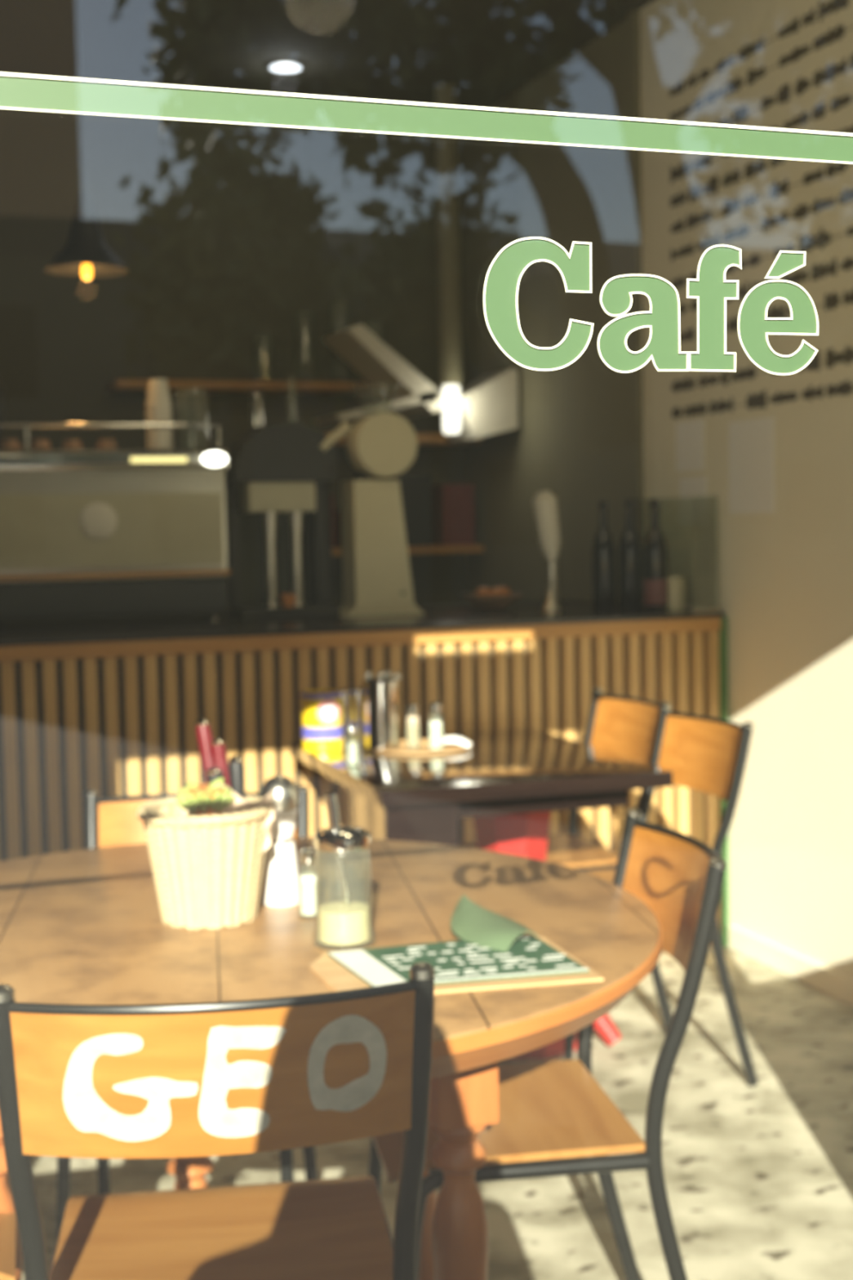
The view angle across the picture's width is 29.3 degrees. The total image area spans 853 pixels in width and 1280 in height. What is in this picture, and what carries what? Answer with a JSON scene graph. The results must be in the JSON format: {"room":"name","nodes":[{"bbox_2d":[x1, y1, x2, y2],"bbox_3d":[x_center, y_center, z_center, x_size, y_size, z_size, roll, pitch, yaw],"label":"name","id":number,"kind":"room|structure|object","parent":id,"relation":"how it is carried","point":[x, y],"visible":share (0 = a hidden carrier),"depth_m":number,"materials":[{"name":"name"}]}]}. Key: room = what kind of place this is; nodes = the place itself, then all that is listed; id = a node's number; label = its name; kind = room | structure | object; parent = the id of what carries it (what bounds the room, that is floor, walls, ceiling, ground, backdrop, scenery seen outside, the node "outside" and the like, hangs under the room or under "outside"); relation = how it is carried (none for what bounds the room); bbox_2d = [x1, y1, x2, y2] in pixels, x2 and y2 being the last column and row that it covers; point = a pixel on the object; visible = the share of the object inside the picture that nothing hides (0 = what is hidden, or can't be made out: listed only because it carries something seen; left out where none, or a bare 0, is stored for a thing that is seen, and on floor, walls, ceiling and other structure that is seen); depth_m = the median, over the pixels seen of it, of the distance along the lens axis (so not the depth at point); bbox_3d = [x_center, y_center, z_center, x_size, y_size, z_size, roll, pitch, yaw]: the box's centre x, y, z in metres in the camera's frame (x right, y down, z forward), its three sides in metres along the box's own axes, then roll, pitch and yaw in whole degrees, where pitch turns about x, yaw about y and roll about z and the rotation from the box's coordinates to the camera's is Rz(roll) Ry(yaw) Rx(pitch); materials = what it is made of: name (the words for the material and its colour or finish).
{"room":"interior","nodes":[
{"label":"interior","id":0,"kind":"room"},
{"bbox_2d":[0,109,468,611],"bbox_3d":[-2.444,-0.558,6.326,5.800,3.110,0.100,-2,4,-19],"label":"wall","id":1,"kind":"structure","parent":0,"point":[222,233],"depth_m":6.76,"materials":[{"name":"paint"}]},
{"bbox_2d":[106,379,484,555],"bbox_3d":[-0.529,-0.704,6.776,1.520,0.710,0.297,-2,4,-19],"label":"wall shelf","id":2,"kind":"object","parent":1,"relation":"attached to","point":[117,385],"visible":0.38,"depth_m":6.69,"materials":[{"name":"brown wood"}]},
{"bbox_2d":[251,333,275,381],"bbox_3d":[-0.670,-1.153,6.699,0.090,0.200,0.090,-2,4,-19],"label":"glass jar","id":3,"kind":"object","parent":2,"relation":"on","point":[256,333],"visible":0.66,"depth_m":6.70,"materials":[{"name":"clear glass"}]},
{"bbox_2d":[292,309,318,381],"bbox_3d":[-0.501,-1.210,6.754,0.100,0.300,0.100,-2,4,-19],"label":"glass jar","id":4,"kind":"object","parent":2,"relation":"on","point":[297,309],"visible":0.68,"depth_m":6.75,"materials":[{"name":"clear glass"}]},
{"bbox_2d":[335,509,342,547],"bbox_3d":[-0.292,-0.469,6.855,0.140,0.160,0.160,-2,4,-19],"label":"storage box","id":5,"kind":"object","parent":2,"relation":"on","point":[338,512],"visible":0.24,"depth_m":6.86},
{"bbox_2d":[328,300,351,382],"bbox_3d":[-0.360,-1.236,6.802,0.090,0.340,0.090,-2,4,-19],"label":"glass jar","id":6,"kind":"object","parent":2,"relation":"on","point":[335,300],"visible":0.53,"depth_m":6.80,"materials":[{"name":"clear glass"}]},
{"bbox_2d":[388,474,432,546],"bbox_3d":[-0.077,-0.548,6.926,0.160,0.300,0.160,-2,4,-19],"label":"storage box","id":7,"kind":"object","parent":2,"relation":"on","point":[415,490],"visible":0.52,"depth_m":6.86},
{"bbox_2d":[431,484,475,545],"bbox_3d":[0.112,-0.536,6.993,0.140,0.260,0.160,-2,4,-19],"label":"storage box","id":8,"kind":"object","parent":2,"relation":"on","point":[453,504],"visible":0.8,"depth_m":6.92,"materials":[{"name":"red cardboard"}]},
{"bbox_2d":[0,0,653,106],"bbox_3d":[-1.503,-1.977,3.457,5.800,0.100,5.950,-2,4,-19],"label":"ceiling","id":9,"kind":"structure","parent":0,"point":[397,50],"depth_m":5.75,"materials":[{"name":"paint"}]},
{"bbox_2d":[43,0,129,279],"bbox_3d":[-1.034,-1.561,4.897,0.256,0.951,0.256,-2,4,-19],"label":"pendant lamp","id":10,"kind":"object","parent":9,"relation":"hanging from","point":[85,254],"visible":1,"depth_m":4.88,"materials":[{"name":"black metal"}]},
{"bbox_2d":[266,60,304,73],"bbox_3d":[-0.522,-2.122,6.049,0.140,0.008,0.140,-2,4,-19],"label":"recessed light","id":11,"kind":"object","parent":9,"relation":"in","point":[280,67],"visible":1,"depth_m":6.04,"materials":[{"name":"metal"}]},
{"bbox_2d":[311,324,518,442],"bbox_3d":[-0.051,-1.025,6.580,0.760,0.440,0.350,-2,4,-19],"label":"ceiling fan","id":12,"kind":"object","parent":9,"relation":"hanging from","point":[489,405],"visible":0.93,"depth_m":6.50,"materials":[{"name":"metal"}]},
{"bbox_2d":[434,83,462,434],"bbox_3d":[0.089,-1.492,6.433,0.090,1.349,0.090,-2,4,-19],"label":"lamp","id":13,"kind":"object","parent":9,"relation":"hanging from","point":[447,184],"visible":1,"depth_m":6.40,"materials":[{"name":"metal"},{"name":"glowing glass"}]},
{"bbox_2d":[22,946,852,1279],"bbox_3d":[-1.450,1.148,3.628,5.560,0.060,5.850,-2,4,-19],"label":"floor","id":14,"kind":"structure","parent":0,"point":[758,1179],"depth_m":3.43,"materials":[{"name":"tile"}]},
{"bbox_2d":[0,1175,16,1279],"bbox_3d":[-0.791,0.777,2.103,0.536,0.867,0.441,-2,4,-14],"label":"chair","id":15,"kind":"object","parent":14,"relation":"on","point":[7,1220],"visible":0.69,"depth_m":2.07,"materials":[{"name":"brown wood"}]},
{"bbox_2d":[55,785,318,1244],"bbox_3d":[-0.436,0.721,2.998,0.441,0.837,0.536,-1,4,-1],"label":"chair","id":16,"kind":"object","parent":14,"relation":"on","point":[111,821],"visible":0.14,"depth_m":3.18,"materials":[{"name":"brown wood"}]},
{"bbox_2d":[0,962,435,1279],"bbox_3d":[-0.247,0.775,1.994,0.481,0.867,0.536,-2,4,-7],"label":"chair","id":17,"kind":"object","parent":14,"relation":"on","point":[202,1079],"visible":1,"depth_m":1.76,"materials":[{"name":"brown wood"}]},
{"bbox_2d":[4,600,584,622],"bbox_3d":[-1.363,0.466,5.329,4.100,1.054,0.220,-2,4,-19],"label":"base cabinet","id":18,"kind":"object","parent":14,"relation":"on","point":[560,601],"visible":0.11,"depth_m":5.82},
{"bbox_2d":[0,837,662,1279],"bbox_3d":[-0.312,0.802,2.513,1.343,0.750,1.343,-2,4,-19],"label":"round table","id":19,"kind":"object","parent":14,"relation":"on","point":[84,926],"visible":0.5,"depth_m":2.34,"materials":[{"name":"brown wood"}]},
{"bbox_2d":[136,794,275,929],"bbox_3d":[-0.335,0.339,2.501,0.210,0.176,0.211,-2,4,-19],"label":"plant pot","id":20,"kind":"object","parent":19,"relation":"on","point":[207,870],"visible":0.94,"depth_m":2.43,"materials":[{"name":"cream glazed ceramic"}]},
{"bbox_2d":[194,719,213,783],"bbox_3d":[-0.336,0.233,2.564,0.058,0.219,0.025,1,5,31],"label":"table knife","id":21,"kind":"object","parent":20,"relation":"in","point":[203,731],"visible":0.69,"depth_m":2.55,"materials":[{"name":"red metal"}]},
{"bbox_2d":[176,777,234,816],"bbox_3d":[-0.335,0.242,2.470,0.085,0.064,0.086,-2,4,-19],"label":"succulent plant","id":22,"kind":"object","parent":20,"relation":"in","point":[201,799],"visible":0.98,"depth_m":2.44,"materials":[{"name":"green plant"}]},
{"bbox_2d":[206,766,224,784],"bbox_3d":[-0.320,0.270,2.517,0.036,0.151,0.026,-2,4,-19],"label":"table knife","id":23,"kind":"object","parent":20,"relation":"in","point":[214,773],"visible":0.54,"depth_m":2.50,"materials":[{"name":"silver metal"}]},
{"bbox_2d":[209,737,231,789],"bbox_3d":[-0.316,0.248,2.546,0.042,0.191,0.025,1,5,28],"label":"table knife","id":24,"kind":"object","parent":20,"relation":"in","point":[218,748],"visible":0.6,"depth_m":2.54,"materials":[{"name":"red metal"}]},
{"bbox_2d":[228,755,244,799],"bbox_3d":[-0.295,0.262,2.555,0.025,0.162,0.032,-2,4,-19],"label":"table knife","id":25,"kind":"object","parent":20,"relation":"in","point":[236,763],"visible":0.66,"depth_m":2.54,"materials":[{"name":"silver metal"}]},
{"bbox_2d":[212,784,274,852],"bbox_3d":[-0.282,0.274,2.478,0.097,0.112,0.045,-2,4,-17],"label":"folded napkin","id":26,"kind":"object","parent":20,"relation":"in","point":[239,804],"visible":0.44,"depth_m":2.48,"materials":[{"name":"paper"}]},
{"bbox_2d":[261,775,299,906],"bbox_3d":[-0.232,0.316,2.594,0.062,0.204,0.062,-2,4,-19],"label":"pepper mill","id":27,"kind":"object","parent":19,"relation":"on","point":[281,883],"visible":0.8,"depth_m":2.57,"materials":[{"name":"white ceramic"}]},
{"bbox_2d":[298,847,321,915],"bbox_3d":[-0.180,0.371,2.505,0.036,0.105,0.036,-2,4,-19],"label":"shaker","id":28,"kind":"object","parent":19,"relation":"on","point":[309,903],"visible":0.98,"depth_m":2.49,"materials":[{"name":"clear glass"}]},
{"bbox_2d":[312,792,376,945],"bbox_3d":[-0.119,0.326,2.332,0.090,0.218,0.090,-2,4,-19],"label":"sugar pourer","id":29,"kind":"object","parent":19,"relation":"on","point":[346,922],"visible":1,"depth_m":2.31,"materials":[{"name":"clear glass"}]},
{"bbox_2d":[309,935,604,993],"bbox_3d":[0.028,0.440,2.198,0.356,0.004,0.241,-2,4,-14],"label":"menu board","id":30,"kind":"object","parent":19,"relation":"on","point":[335,975],"visible":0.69,"depth_m":2.12,"materials":[{"name":"brown wood"}]},
{"bbox_2d":[327,893,589,986],"bbox_3d":[0.015,0.418,2.279,0.299,0.029,0.374,-2,4,-19],"label":"menu card","id":31,"kind":"object","parent":30,"relation":"on","point":[493,946],"visible":0.98,"depth_m":2.23,"materials":[{"name":"green paper"}]},
{"bbox_2d":[0,601,728,952],"bbox_3d":[-1.156,0.497,4.825,4.156,1.056,0.850,-2,4,-19],"label":"counter","id":32,"kind":"object","parent":14,"relation":"on","point":[110,707],"depth_m":4.67,"materials":[{"name":"brown wood"}]},
{"bbox_2d":[0,422,231,622],"bbox_3d":[-1.343,-0.343,4.931,1.460,0.610,0.343,-2,4,-19],"label":"espresso machine","id":33,"kind":"object","parent":32,"relation":"on","point":[85,534],"visible":1,"depth_m":4.93,"materials":[{"name":"metal"}]},
{"bbox_2d":[0,439,22,449],"bbox_3d":[-1.267,-0.577,4.960,0.079,0.062,0.090,-2,4,-13],"label":"coffee cup","id":34,"kind":"object","parent":33,"relation":"on","point":[5,444],"visible":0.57,"depth_m":4.93,"materials":[{"name":"brown ceramic"}]},
{"bbox_2d":[29,439,51,449],"bbox_3d":[-1.178,-0.579,4.970,0.079,0.062,0.090,-4,5,-35],"label":"coffee cup","id":35,"kind":"object","parent":33,"relation":"on","point":[36,444],"visible":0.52,"depth_m":4.94,"materials":[{"name":"ceramic"}]},
{"bbox_2d":[61,439,83,449],"bbox_3d":[-1.089,-0.585,5.032,0.079,0.062,0.090,0,4,17],"label":"coffee cup","id":36,"kind":"object","parent":33,"relation":"on","point":[69,444],"visible":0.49,"depth_m":5.00,"materials":[{"name":"ceramic"}]},
{"bbox_2d":[94,439,117,449],"bbox_3d":[-0.987,-0.587,5.037,0.079,0.062,0.090,-1,4,-6],"label":"coffee cup","id":37,"kind":"object","parent":33,"relation":"on","point":[102,444],"visible":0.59,"depth_m":5.01,"materials":[{"name":"ceramic"}]},
{"bbox_2d":[175,386,208,449],"bbox_3d":[-0.733,-0.677,5.114,0.100,0.220,0.100,-2,4,-19],"label":"glass jar","id":38,"kind":"object","parent":33,"relation":"on","point":[190,387],"visible":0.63,"depth_m":5.11,"materials":[{"name":"clear glass"}]},
{"bbox_2d":[201,451,227,466],"bbox_3d":[-0.646,-0.553,4.988,0.081,0.045,0.016,-2,4,-19],"label":"work lamp","id":39,"kind":"object","parent":33,"relation":"attached to","point":[208,458],"depth_m":4.99,"materials":[{"name":"white"}]},
{"bbox_3d":[-0.822,-0.602,5.030,0.080,0.085,0.080,-2,4,-19],"label":"paper cup","id":40,"kind":"object","parent":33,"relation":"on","visible":0},
{"bbox_2d":[146,444,172,449],"bbox_3d":[-0.822,-0.621,5.028,0.080,0.085,0.080,-2,4,-19],"label":"paper cup","id":41,"kind":"object","parent":40,"relation":"on","point":[154,446],"visible":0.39,"depth_m":5.00,"materials":[{"name":"white paper"}]},
{"bbox_2d":[146,438,173,445],"bbox_3d":[-0.823,-0.641,5.027,0.080,0.085,0.080,-2,4,-19],"label":"paper cup","id":42,"kind":"object","parent":41,"relation":"on","point":[159,441],"visible":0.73,"depth_m":5.00,"materials":[{"name":"white paper"}]},
{"bbox_2d":[146,432,172,439],"bbox_3d":[-0.823,-0.660,5.026,0.080,0.085,0.080,-2,4,-19],"label":"paper cup","id":43,"kind":"object","parent":42,"relation":"on","point":[149,435],"visible":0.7,"depth_m":5.00,"materials":[{"name":"white paper"}]},
{"bbox_2d":[146,427,172,433],"bbox_3d":[-0.823,-0.680,5.024,0.080,0.085,0.080,-2,4,-19],"label":"paper cup","id":44,"kind":"object","parent":43,"relation":"on","point":[148,429],"visible":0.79,"depth_m":4.99,"materials":[{"name":"white paper"}]},
{"bbox_2d":[146,419,171,422],"bbox_3d":[-0.824,-0.699,5.023,0.080,0.085,0.080,-2,4,-19],"label":"paper cup","id":45,"kind":"object","parent":44,"relation":"on","point":[148,420],"visible":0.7,"depth_m":4.99,"materials":[{"name":"white paper"}]},
{"bbox_2d":[146,413,172,420],"bbox_3d":[-0.824,-0.719,5.021,0.080,0.085,0.080,-2,4,-19],"label":"paper cup","id":46,"kind":"object","parent":45,"relation":"on","point":[150,415],"visible":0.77,"depth_m":4.99,"materials":[{"name":"white paper"}]},
{"bbox_2d":[146,406,172,413],"bbox_3d":[-0.824,-0.738,5.020,0.080,0.085,0.080,-2,4,-19],"label":"paper cup","id":47,"kind":"object","parent":46,"relation":"on","point":[151,409],"visible":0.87,"depth_m":4.99,"materials":[{"name":"white paper"}]},
{"bbox_2d":[145,378,171,408],"bbox_3d":[-0.825,-0.757,5.019,0.080,0.085,0.080,-2,4,-19],"label":"paper cup","id":48,"kind":"object","parent":47,"relation":"on","point":[157,395],"visible":0.92,"depth_m":4.99,"materials":[{"name":"white paper"}]},
{"bbox_2d":[224,422,339,619],"bbox_3d":[-0.463,-0.381,5.213,0.330,0.615,0.190,-2,4,-19],"label":"coffee brewer","id":49,"kind":"object","parent":32,"relation":"on","point":[278,519],"visible":0.98,"depth_m":5.17,"materials":[{"name":"metal"}]},
{"bbox_2d":[248,393,262,426],"bbox_3d":[-0.539,-0.724,5.147,0.044,0.100,0.044,-2,4,-19],"label":"cream whipper","id":50,"kind":"object","parent":49,"relation":"on","point":[255,400],"visible":1,"depth_m":5.13,"materials":[{"name":"silver metal"}]},
{"bbox_2d":[224,422,337,483],"bbox_3d":[-0.468,-0.596,5.202,0.330,0.185,0.180,-2,4,-19],"label":"hood","id":51,"kind":"object","parent":49,"relation":"attached to","point":[290,452],"depth_m":5.12,"materials":[{"name":"grey metal"}]},
{"bbox_2d":[230,603,339,619],"bbox_3d":[-0.455,-0.092,5.235,0.315,0.035,0.190,-2,4,-19],"label":"tray","id":52,"kind":"object","parent":49,"relation":"on","point":[239,611],"depth_m":5.16,"materials":[{"name":"grey metal"}]},
{"bbox_2d":[280,593,296,607],"bbox_3d":[-0.437,-0.124,5.149,0.052,0.040,0.052,-2,4,-19],"label":"espresso cup","id":53,"kind":"object","parent":49,"relation":"on","point":[288,600],"visible":1,"depth_m":5.13,"materials":[{"name":"orange ceramic"}]},
{"bbox_2d":[0,601,724,646],"bbox_3d":[-1.170,-0.022,4.786,4.145,0.015,0.850,-2,4,-19],"label":"countertop","id":54,"kind":"structure","parent":32,"relation":"on","point":[20,633],"depth_m":4.88,"materials":[{"name":"stone"}]},
{"bbox_2d":[319,382,424,617],"bbox_3d":[-0.183,-0.447,5.217,0.324,0.735,0.180,-2,4,-19],"label":"grinder","id":55,"kind":"object","parent":32,"relation":"on","point":[380,446],"visible":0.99,"depth_m":5.17,"materials":[{"name":"beige metal"}]},
{"bbox_2d":[460,592,524,611],"bbox_3d":[0.216,-0.125,5.378,0.210,0.055,0.210,-2,4,-19],"label":"fruit bowl","id":56,"kind":"object","parent":32,"relation":"on","point":[482,602],"visible":0.91,"depth_m":5.31,"materials":[{"name":"grey ceramic"}]},
{"bbox_2d":[475,586,490,595],"bbox_3d":[0.188,-0.146,5.367,0.060,0.060,0.060,-2,4,-19],"label":"fruit","id":57,"kind":"object","parent":56,"relation":"in","point":[483,590],"visible":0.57,"depth_m":5.35,"materials":[{"name":"food"}]},
{"bbox_2d":[488,586,506,595],"bbox_3d":[0.232,-0.145,5.346,0.060,0.060,0.060,-2,4,-19],"label":"fruit","id":58,"kind":"object","parent":56,"relation":"in","point":[497,590],"visible":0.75,"depth_m":5.33,"materials":[{"name":"food"}]},
{"bbox_2d":[499,586,511,595],"bbox_3d":[0.251,-0.149,5.399,0.060,0.060,0.060,-2,4,-19],"label":"fruit","id":59,"kind":"object","parent":56,"relation":"in","point":[507,591],"visible":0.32,"depth_m":5.38,"materials":[{"name":"food"}]},
{"bbox_2d":[532,490,564,611],"bbox_3d":[0.393,-0.286,5.263,0.080,0.387,0.112,3,6,45],"label":"tap","id":60,"kind":"object","parent":32,"relation":"on","point":[544,503],"visible":1,"depth_m":5.24,"materials":[{"name":"metal"}]},
{"bbox_2d":[591,501,616,609],"bbox_3d":[0.581,-0.278,5.348,0.076,0.353,0.076,-2,4,-19],"label":"bottle","id":61,"kind":"object","parent":32,"relation":"on","point":[603,553],"visible":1,"depth_m":5.32,"materials":[{"name":"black glass"}]},
{"bbox_2d":[617,500,642,608],"bbox_3d":[0.665,-0.279,5.335,0.076,0.353,0.076,-2,4,-19],"label":"bottle","id":62,"kind":"object","parent":32,"relation":"on","point":[629,552],"visible":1,"depth_m":5.31,"materials":[{"name":"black glass"}]},
{"bbox_2d":[643,499,667,611],"bbox_3d":[0.727,-0.269,5.188,0.078,0.353,0.078,-2,4,-19],"label":"bottle","id":63,"kind":"object","parent":32,"relation":"on","point":[655,551],"visible":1,"depth_m":5.16,"materials":[{"name":"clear glass"}]},
{"bbox_2d":[667,577,685,610],"bbox_3d":[0.791,-0.148,5.218,0.072,0.105,0.072,-2,4,-19],"label":"canister","id":64,"kind":"object","parent":32,"relation":"on","point":[676,585],"visible":0.84,"depth_m":5.19,"materials":[{"name":"beige ceramic"}]},
{"bbox_2d":[634,495,720,613],"bbox_3d":[0.767,-0.285,5.345,0.100,0.360,0.608,-2,4,-19],"label":"guard","id":65,"kind":"object","parent":32,"relation":"on","point":[713,609],"visible":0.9,"depth_m":5.07,"materials":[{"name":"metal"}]},
{"bbox_2d":[290,727,672,1060],"bbox_3d":[0.111,0.671,4.231,0.720,0.750,0.910,-2,4,-18],"label":"table","id":66,"kind":"object","parent":14,"relation":"on","point":[510,782],"visible":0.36,"depth_m":3.92,"materials":[{"name":"brown wood"}]},
{"bbox_2d":[301,689,343,752],"bbox_3d":[-0.277,0.215,4.345,0.110,0.156,0.111,-2,4,-19],"label":"tin can","id":67,"kind":"object","parent":66,"relation":"on","point":[322,709],"visible":1,"depth_m":4.30,"materials":[{"name":"yellow metal"}]},
{"bbox_2d":[333,689,351,748],"bbox_3d":[-0.223,0.213,4.396,0.054,0.151,0.054,-2,4,-19],"label":"holder","id":68,"kind":"object","parent":66,"relation":"on","point":[345,693],"visible":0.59,"depth_m":4.37,"materials":[{"name":"clear glass"}]},
{"bbox_2d":[346,725,358,764],"bbox_3d":[-0.184,0.262,4.052,0.029,0.100,0.029,-2,4,-19],"label":"shaker","id":69,"kind":"object","parent":66,"relation":"on","point":[353,750],"visible":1,"depth_m":4.04,"materials":[{"name":"clear glass"}]},
{"bbox_2d":[349,688,364,748],"bbox_3d":[-0.183,0.210,4.384,0.044,0.156,0.044,-2,4,-19],"label":"holder","id":70,"kind":"object","parent":66,"relation":"on","point":[357,719],"visible":0.69,"depth_m":4.36,"materials":[{"name":"clear glass"}]},
{"bbox_2d":[373,739,470,755],"bbox_3d":[-0.012,0.285,4.322,0.260,0.010,0.260,-2,4,-19],"label":"round tray","id":71,"kind":"object","parent":66,"relation":"on","point":[448,748],"visible":0.61,"depth_m":4.27,"materials":[{"name":"brown wood"}]},
{"bbox_2d":[363,678,399,748],"bbox_3d":[-0.119,0.194,4.315,0.094,0.176,0.094,-2,4,-19],"label":"holder","id":72,"kind":"object","parent":71,"relation":"on","point":[380,699],"visible":0.98,"depth_m":4.28,"materials":[{"name":"silver metal"}]},
{"bbox_2d":[365,671,372,681],"bbox_3d":[-0.146,0.179,4.318,0.030,0.195,0.007,-2,4,-19],"label":"fork","id":73,"kind":"object","parent":72,"relation":"in","point":[368,676],"visible":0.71,"depth_m":4.31,"materials":[{"name":"silver metal"}]},
{"bbox_2d":[377,671,384,681],"bbox_3d":[-0.120,0.179,4.311,0.020,0.196,0.012,0,4,18],"label":"spoon","id":74,"kind":"object","parent":72,"relation":"in","point":[380,677],"visible":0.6,"depth_m":4.30,"materials":[{"name":"silver metal"}]},
{"bbox_2d":[385,670,391,681],"bbox_3d":[-0.109,0.178,4.336,0.040,0.194,0.007,-3,5,-24],"label":"fork","id":75,"kind":"object","parent":72,"relation":"in","point":[388,676],"visible":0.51,"depth_m":4.33,"materials":[{"name":"silver metal"}]},
{"bbox_2d":[393,671,399,683],"bbox_3d":[-0.095,0.180,4.330,0.057,0.191,0.007,-2,4,-19],"label":"spoon","id":76,"kind":"object","parent":72,"relation":"in","point":[397,676],"visible":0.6,"depth_m":4.33,"materials":[{"name":"silver metal"}]},
{"bbox_2d":[405,703,421,746],"bbox_3d":[-0.035,0.227,4.309,0.041,0.118,0.041,-2,4,-19],"label":"shaker","id":77,"kind":"object","parent":71,"relation":"on","point":[413,740],"visible":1,"depth_m":4.30,"materials":[{"name":"clear glass"}]},
{"bbox_2d":[427,702,444,749],"bbox_3d":[0.024,0.225,4.272,0.043,0.125,0.043,-2,4,-19],"label":"shaker","id":78,"kind":"object","parent":71,"relation":"on","point":[435,740],"visible":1,"depth_m":4.26,"materials":[{"name":"clear glass"}]},
{"bbox_2d":[443,736,471,749],"bbox_3d":[0.080,0.273,4.326,0.078,0.040,0.050,-1,4,4],"label":"paper napkin","id":79,"kind":"object","parent":71,"relation":"on","point":[457,740],"visible":0.97,"depth_m":4.30,"materials":[{"name":"white paper"}]},
{"bbox_2d":[368,808,726,1279],"bbox_3d":[0.169,0.732,2.493,0.536,0.867,0.441,-2,4,-9],"label":"chair","id":80,"kind":"object","parent":14,"relation":"on","point":[557,1108],"visible":0.6,"depth_m":2.41,"materials":[{"name":"brown wood"}]},
{"bbox_2d":[458,687,673,1017],"bbox_3d":[0.358,0.589,4.421,0.536,0.867,0.441,-2,4,-19],"label":"chair","id":81,"kind":"object","parent":14,"relation":"on","point":[624,726],"visible":0.37,"depth_m":4.50,"materials":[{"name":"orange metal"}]},
{"bbox_2d":[563,704,758,1086],"bbox_3d":[0.484,0.620,3.963,0.536,0.867,0.441,-2,4,-19],"label":"chair","id":82,"kind":"object","parent":14,"relation":"on","point":[707,754],"visible":0.36,"depth_m":4.01,"materials":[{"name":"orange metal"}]},
{"bbox_2d":[461,0,852,979],"bbox_3d":[1.212,-0.488,4.457,0.140,3.110,5.850,-2,4,-19],"label":"wall","id":83,"kind":"structure","parent":0,"point":[782,580],"depth_m":5.06,"materials":[{"name":"beige paint"}]},
{"bbox_2d":[626,8,644,604],"bbox_3d":[0.723,-0.592,5.600,0.020,3.050,0.060,-2,4,-19],"label":"trim","id":84,"kind":"structure","parent":83,"relation":"attached to","point":[633,17],"depth_m":5.54,"materials":[{"name":"paint"}]},
{"bbox_2d":[675,419,704,471],"bbox_3d":[0.849,-0.625,5.260,0.004,0.160,0.180,-2,4,-19],"label":"paper notice","id":85,"kind":"object","parent":83,"relation":"attached to","point":[690,435],"visible":1,"depth_m":5.25,"materials":[{"name":"beige paper"}]},
{"bbox_2d":[679,475,707,524],"bbox_3d":[0.859,-0.449,5.254,0.004,0.150,0.180,-2,4,-19],"label":"paper notice","id":86,"kind":"object","parent":83,"relation":"attached to","point":[692,510],"visible":1,"depth_m":5.25,"materials":[{"name":"beige paper"}]},
{"bbox_2d":[728,417,774,513],"bbox_3d":[0.976,-0.521,4.908,0.004,0.280,0.260,-2,4,-19],"label":"paper notice","id":87,"kind":"object","parent":83,"relation":"attached to","point":[751,442],"visible":1,"depth_m":4.90,"materials":[{"name":"beige paper"}]},
{"bbox_2d":[669,0,852,418],"bbox_3d":[1.194,-1.186,4.203,0.002,1.085,2.389,-2,4,-19],"label":"menu lettering","id":88,"kind":"object","parent":83,"relation":"attached to","point":[806,244],"visible":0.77,"depth_m":4.74},
{"bbox_2d":[728,925,852,1005],"bbox_3d":[1.529,1.039,3.506,0.012,0.070,3.460,-2,4,-19],"label":"baseboard","id":89,"kind":"structure","parent":83,"relation":"attached to","point":[836,984],"depth_m":4.78,"materials":[{"name":"beige paint"}]},
{"bbox_3d":[-0.508,-0.698,0.763,5.800,4.000,0.140,-2,4,-19],"label":"wall","id":90,"kind":"structure","parent":0,"visible":0},
{"bbox_3d":[-0.018,-0.121,0.947,1.856,1.806,0.070,-2,4,-19],"label":"window","id":91,"kind":"structure","parent":90,"relation":"in","visible":0},
{"bbox_2d":[0,71,852,164],"bbox_3d":[-0.022,-0.300,0.936,1.800,0.020,0.002,-2,4,-19],"label":"decal","id":92,"kind":"object","parent":91,"relation":"attached to","point":[19,91],"depth_m":0.94,"materials":[{"name":"green plastic"}]},
{"bbox_2d":[482,236,819,375],"bbox_3d":[0.141,-0.203,1.000,0.229,0.080,0.002,-2,4,-19],"label":"sign","id":93,"kind":"object","parent":91,"relation":"attached to","point":[711,289],"depth_m":1.00,"materials":[{"name":"green paint"}]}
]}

